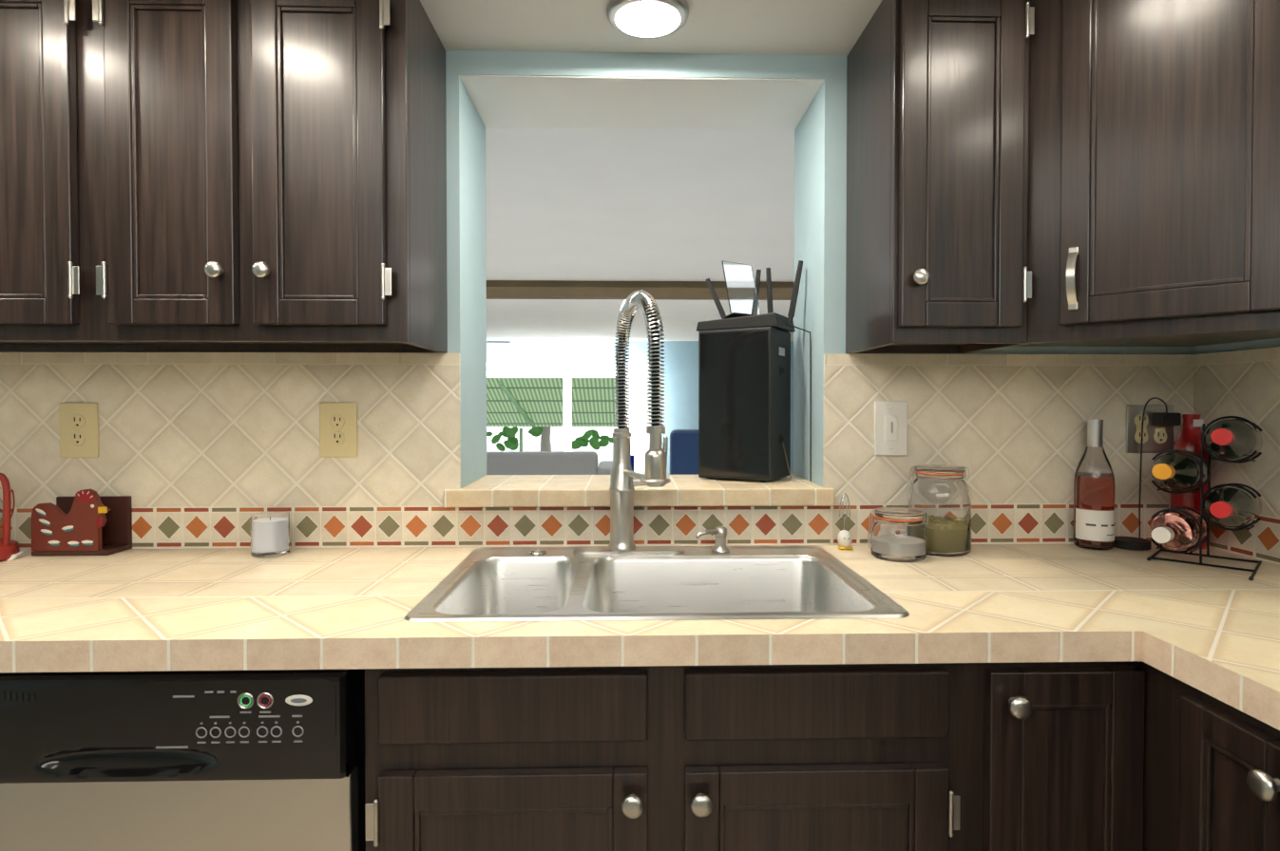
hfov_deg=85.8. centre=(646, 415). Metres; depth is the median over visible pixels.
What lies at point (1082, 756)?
base cabinet
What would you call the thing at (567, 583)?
sink
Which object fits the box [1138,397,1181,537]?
charger
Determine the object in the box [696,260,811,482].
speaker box
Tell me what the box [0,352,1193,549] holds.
backsplash
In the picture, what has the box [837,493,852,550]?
whisk
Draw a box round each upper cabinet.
[0,0,205,352]
[87,0,447,352]
[845,0,1279,353]
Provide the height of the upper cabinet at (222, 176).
0.686 m
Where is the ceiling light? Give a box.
[606,0,688,38]
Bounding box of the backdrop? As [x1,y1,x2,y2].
[486,373,647,442]
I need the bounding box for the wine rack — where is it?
[1146,416,1262,580]
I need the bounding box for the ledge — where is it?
[443,474,834,507]
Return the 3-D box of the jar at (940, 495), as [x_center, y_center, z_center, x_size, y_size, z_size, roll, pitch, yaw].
[0.667,0.212,1.572,0.135,0.196,0.133,0,1,-2]
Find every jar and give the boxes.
[867,507,928,562]
[908,464,971,556]
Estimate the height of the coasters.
0.018 m
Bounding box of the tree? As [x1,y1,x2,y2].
[486,426,639,451]
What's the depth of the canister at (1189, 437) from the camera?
1.60 m
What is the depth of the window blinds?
14.84 m
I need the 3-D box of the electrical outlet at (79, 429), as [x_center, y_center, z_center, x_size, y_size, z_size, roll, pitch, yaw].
[-1.309,0.035,1.588,0.087,0.128,0.008,0,1,-2]
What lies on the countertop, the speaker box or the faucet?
the faucet
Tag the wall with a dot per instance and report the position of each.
(600, 169)
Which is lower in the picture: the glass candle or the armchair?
the glass candle
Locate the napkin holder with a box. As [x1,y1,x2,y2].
[30,488,132,555]
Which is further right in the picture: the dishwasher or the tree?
the tree
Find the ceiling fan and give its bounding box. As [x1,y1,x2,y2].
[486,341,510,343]
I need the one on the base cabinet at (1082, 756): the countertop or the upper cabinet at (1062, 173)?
the countertop
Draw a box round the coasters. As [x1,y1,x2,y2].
[1113,536,1151,551]
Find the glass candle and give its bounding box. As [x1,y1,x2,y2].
[250,512,289,558]
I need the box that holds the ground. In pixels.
[486,441,647,474]
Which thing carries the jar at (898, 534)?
on the countertop
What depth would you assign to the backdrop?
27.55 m
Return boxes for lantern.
[0,473,19,561]
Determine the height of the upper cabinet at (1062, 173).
0.704 m
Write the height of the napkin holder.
0.147 m
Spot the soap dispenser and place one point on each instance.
(719, 533)
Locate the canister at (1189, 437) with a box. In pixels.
[1170,414,1210,549]
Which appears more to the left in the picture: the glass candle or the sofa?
the glass candle
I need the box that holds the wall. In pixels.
[409,0,1279,668]
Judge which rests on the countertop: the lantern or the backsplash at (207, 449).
the lantern
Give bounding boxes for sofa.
[486,451,612,475]
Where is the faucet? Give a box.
[573,290,684,554]
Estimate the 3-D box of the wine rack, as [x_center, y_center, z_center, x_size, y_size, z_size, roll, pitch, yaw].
[1.154,0.158,1.432,0.303,0.312,0.174,-1,1,-45]
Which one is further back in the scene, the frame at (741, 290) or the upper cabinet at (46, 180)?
the frame at (741, 290)
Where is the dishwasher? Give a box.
[0,668,365,850]
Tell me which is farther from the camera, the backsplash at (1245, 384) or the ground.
the ground
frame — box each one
[486,362,661,474]
[721,260,760,319]
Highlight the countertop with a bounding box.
[0,543,1279,730]
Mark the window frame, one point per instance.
(566, 369)
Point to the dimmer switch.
(890, 428)
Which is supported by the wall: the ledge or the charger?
the ledge
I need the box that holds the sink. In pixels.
[404,545,909,622]
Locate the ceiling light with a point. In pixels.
(647, 19)
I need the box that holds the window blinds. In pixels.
[486,378,647,451]
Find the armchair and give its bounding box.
[669,429,698,475]
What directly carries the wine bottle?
on the countertop
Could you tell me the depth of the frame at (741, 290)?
1.85 m
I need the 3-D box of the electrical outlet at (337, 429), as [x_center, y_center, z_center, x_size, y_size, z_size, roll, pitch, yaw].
[-0.718,0.035,1.604,0.087,0.128,0.008,0,1,-2]
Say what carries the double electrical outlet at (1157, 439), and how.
attached to the backsplash at (207, 449)
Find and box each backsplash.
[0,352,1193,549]
[1193,346,1279,565]
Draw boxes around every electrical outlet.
[58,402,98,458]
[319,402,357,458]
[1126,404,1174,453]
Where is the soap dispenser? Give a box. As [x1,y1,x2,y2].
[695,526,729,553]
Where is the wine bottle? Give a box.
[1073,420,1115,550]
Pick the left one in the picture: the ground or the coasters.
the ground
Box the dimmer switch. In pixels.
[874,401,907,456]
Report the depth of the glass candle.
1.50 m
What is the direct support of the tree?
on the ground
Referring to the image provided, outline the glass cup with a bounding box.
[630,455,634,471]
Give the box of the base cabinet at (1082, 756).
[364,661,1279,850]

